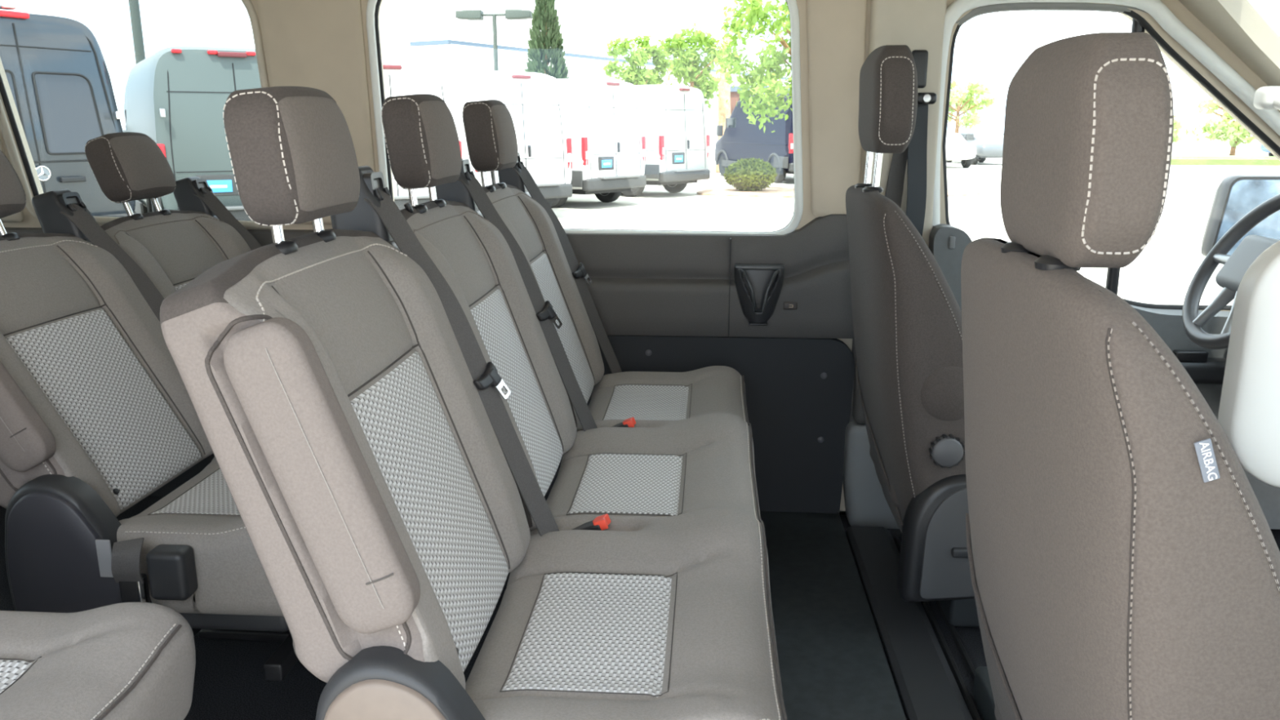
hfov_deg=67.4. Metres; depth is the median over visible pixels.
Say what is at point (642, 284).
side trim panel
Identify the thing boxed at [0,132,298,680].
seat
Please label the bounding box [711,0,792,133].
leafy tree
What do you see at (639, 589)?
seat cushion
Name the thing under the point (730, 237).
trim
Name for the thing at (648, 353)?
plug
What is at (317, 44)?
trim
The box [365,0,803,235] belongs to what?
window
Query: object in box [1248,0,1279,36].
window
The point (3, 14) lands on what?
lamp
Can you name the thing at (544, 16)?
conifer
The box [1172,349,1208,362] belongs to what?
door handle
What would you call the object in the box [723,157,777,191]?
round bush
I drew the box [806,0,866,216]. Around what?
trim
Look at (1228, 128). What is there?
tree
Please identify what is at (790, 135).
tail light
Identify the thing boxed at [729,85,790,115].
building
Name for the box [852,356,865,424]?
trim
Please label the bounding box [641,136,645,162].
tail light
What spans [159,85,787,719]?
seat
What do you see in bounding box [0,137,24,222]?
trim
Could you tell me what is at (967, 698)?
trim
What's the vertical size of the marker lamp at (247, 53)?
0.047 m
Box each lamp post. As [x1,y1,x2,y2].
[128,0,145,64]
[455,8,533,71]
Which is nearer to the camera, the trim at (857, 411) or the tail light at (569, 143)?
the trim at (857, 411)
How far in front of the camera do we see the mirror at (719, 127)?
32.41 m
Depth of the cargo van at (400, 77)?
14.55 m
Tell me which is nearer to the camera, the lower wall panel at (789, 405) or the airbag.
the airbag
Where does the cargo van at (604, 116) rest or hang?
on the ground
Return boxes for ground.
[551,137,1279,305]
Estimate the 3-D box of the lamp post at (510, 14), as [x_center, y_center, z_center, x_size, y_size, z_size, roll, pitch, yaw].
[-5.820,-10.964,39.044,3.040,6.180,0.560,1,14,4]
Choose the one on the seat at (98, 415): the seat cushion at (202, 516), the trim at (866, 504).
the seat cushion at (202, 516)
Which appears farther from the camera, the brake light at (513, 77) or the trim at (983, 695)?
the brake light at (513, 77)
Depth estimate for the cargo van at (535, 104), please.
17.46 m
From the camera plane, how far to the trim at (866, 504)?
2.58 m
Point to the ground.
(1162, 273)
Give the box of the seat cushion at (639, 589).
[465,365,783,719]
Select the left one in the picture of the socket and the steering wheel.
the socket
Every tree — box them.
[598,35,674,84]
[657,22,725,108]
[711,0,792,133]
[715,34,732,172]
[947,79,1000,133]
[1173,112,1185,143]
[1185,98,1257,155]
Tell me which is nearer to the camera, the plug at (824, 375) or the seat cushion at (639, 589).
the seat cushion at (639, 589)
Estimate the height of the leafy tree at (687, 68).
5.212 m
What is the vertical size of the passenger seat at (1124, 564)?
1.137 m
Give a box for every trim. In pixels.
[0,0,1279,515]
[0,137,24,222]
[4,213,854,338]
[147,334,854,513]
[257,0,375,224]
[728,237,731,337]
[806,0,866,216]
[843,421,899,528]
[846,525,973,719]
[848,338,855,421]
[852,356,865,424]
[863,0,946,247]
[893,536,981,719]
[973,666,996,719]
[1177,0,1279,86]
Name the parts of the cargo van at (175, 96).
number plate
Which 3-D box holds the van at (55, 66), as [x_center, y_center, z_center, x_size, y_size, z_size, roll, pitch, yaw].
[-9.917,-2.873,12.475,7.102,3.063,2.335,7,15,26]
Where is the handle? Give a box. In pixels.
[1253,86,1279,110]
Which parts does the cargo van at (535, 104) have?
door handle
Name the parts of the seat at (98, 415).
headrest post, armrest, panel, guide frame, backrest, headrest post, buckle plate, headrest post, knob, backrest, frame rail, guide frame, foot rail, frame rail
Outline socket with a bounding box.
[783,302,797,309]
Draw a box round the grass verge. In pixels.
[1170,155,1279,165]
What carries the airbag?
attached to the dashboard
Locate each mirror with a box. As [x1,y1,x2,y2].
[716,124,723,136]
[1200,174,1279,256]
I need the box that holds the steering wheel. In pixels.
[1182,193,1279,349]
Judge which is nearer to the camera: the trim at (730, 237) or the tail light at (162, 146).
the trim at (730, 237)
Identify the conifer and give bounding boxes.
[524,0,568,79]
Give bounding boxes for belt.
[884,49,937,236]
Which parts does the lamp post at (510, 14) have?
head arm, head arm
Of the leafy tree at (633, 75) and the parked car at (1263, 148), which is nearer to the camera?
the leafy tree at (633, 75)
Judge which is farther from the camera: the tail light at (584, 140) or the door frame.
the tail light at (584, 140)
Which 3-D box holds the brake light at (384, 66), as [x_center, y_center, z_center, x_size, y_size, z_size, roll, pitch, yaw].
[-3.731,-4.353,14.271,0.360,0.064,0.127,-7,15,-27]
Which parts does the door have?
lock button plate, quarter post, glass, armrest panel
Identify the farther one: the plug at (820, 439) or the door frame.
the plug at (820, 439)
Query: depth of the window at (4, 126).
2.62 m
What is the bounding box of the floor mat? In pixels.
[760,511,906,719]
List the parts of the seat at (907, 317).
headrest post, headrest post, backrest, panel, recline knob, lift handle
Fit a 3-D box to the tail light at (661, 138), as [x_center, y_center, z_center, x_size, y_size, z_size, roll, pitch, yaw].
[0.507,-5.013,22.693,0.106,0.572,0.117,10,17,36]
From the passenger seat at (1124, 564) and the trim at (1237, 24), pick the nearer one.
the passenger seat at (1124, 564)
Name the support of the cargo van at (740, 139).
on the ground
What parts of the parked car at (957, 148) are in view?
glass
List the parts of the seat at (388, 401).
headrest post, headrest post, armrest, backrest, guide frame, panel, headrest post, headrest post, guide frame, headrest post, backrest, headrest post, tongue blade, guide frame, backrest, tongue blade, tongue blade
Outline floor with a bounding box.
[0,496,1279,719]
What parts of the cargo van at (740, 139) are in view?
moulding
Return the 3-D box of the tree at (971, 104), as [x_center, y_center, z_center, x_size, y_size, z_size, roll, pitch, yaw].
[19.613,-14.910,58.849,4.762,4.461,4.466,12,18,41]
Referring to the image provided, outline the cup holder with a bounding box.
[734,264,784,325]
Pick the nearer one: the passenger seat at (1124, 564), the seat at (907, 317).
the passenger seat at (1124, 564)
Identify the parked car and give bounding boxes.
[946,131,1004,164]
[946,132,976,168]
[1260,144,1273,155]
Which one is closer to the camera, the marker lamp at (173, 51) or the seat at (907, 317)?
the seat at (907, 317)
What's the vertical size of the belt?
0.892 m
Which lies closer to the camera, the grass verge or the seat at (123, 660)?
the seat at (123, 660)
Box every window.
[0,0,271,229]
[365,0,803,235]
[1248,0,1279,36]
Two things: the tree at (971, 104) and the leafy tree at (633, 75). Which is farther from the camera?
the tree at (971, 104)
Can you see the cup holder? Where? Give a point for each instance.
(758, 286)
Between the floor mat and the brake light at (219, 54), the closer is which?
the floor mat
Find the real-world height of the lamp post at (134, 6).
8.500 m
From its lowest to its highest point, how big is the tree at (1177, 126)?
3.294 m
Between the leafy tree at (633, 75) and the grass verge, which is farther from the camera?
the grass verge
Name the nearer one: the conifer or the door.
the door
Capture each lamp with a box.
[0,9,29,18]
[170,48,182,53]
[207,50,217,54]
[245,51,255,55]
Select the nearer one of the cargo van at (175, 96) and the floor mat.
the floor mat
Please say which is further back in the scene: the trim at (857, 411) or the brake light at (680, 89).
the brake light at (680, 89)
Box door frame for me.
[932,0,1279,226]
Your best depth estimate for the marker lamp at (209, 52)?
12.37 m
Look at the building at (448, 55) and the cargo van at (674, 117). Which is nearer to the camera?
the cargo van at (674, 117)
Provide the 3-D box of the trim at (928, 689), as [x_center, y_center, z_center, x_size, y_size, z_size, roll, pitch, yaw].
[0.528,0.703,1.531,0.113,0.032,2.090,1,14,4]
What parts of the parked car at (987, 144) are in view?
glass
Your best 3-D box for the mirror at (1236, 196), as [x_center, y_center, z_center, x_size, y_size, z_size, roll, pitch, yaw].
[1.770,-0.339,2.707,0.228,0.349,0.396,1,14,4]
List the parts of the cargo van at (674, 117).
number plate, door handle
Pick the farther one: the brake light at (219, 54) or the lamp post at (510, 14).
the lamp post at (510, 14)
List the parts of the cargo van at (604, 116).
number plate, door handle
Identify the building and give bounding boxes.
[409,40,791,151]
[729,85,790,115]
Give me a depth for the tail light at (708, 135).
24.16 m
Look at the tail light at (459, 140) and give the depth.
14.93 m
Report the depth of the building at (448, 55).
44.45 m
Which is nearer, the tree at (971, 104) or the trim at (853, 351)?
the trim at (853, 351)
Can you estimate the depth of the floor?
1.90 m
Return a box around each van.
[0,0,136,216]
[120,46,261,220]
[382,60,462,209]
[444,71,572,207]
[551,78,645,208]
[621,84,710,196]
[715,93,793,182]
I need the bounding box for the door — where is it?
[928,6,1279,528]
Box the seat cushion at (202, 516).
[116,457,283,616]
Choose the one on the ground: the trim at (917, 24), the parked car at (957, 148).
the parked car at (957, 148)
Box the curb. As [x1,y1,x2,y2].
[697,186,979,198]
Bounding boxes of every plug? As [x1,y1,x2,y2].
[644,349,652,355]
[817,436,824,443]
[820,372,826,378]
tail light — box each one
[156,143,166,158]
[458,140,462,158]
[566,137,572,168]
[581,137,588,165]
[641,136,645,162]
[658,135,664,159]
[706,134,710,158]
[788,133,793,153]
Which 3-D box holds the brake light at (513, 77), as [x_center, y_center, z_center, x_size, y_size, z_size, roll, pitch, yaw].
[-2.127,-5.060,17.165,0.360,0.064,0.127,-11,18,-38]
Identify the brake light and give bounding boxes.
[216,51,247,57]
[382,64,401,69]
[511,75,530,79]
[606,82,619,85]
[679,88,689,91]
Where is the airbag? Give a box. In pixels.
[1217,240,1279,487]
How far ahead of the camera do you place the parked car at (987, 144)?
42.56 m
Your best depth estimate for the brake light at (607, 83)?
19.98 m
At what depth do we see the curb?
24.17 m
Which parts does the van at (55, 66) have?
door handle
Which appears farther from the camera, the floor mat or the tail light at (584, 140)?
the tail light at (584, 140)
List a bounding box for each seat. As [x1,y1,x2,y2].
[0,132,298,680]
[0,602,195,719]
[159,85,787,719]
[845,44,979,627]
[960,32,1279,719]

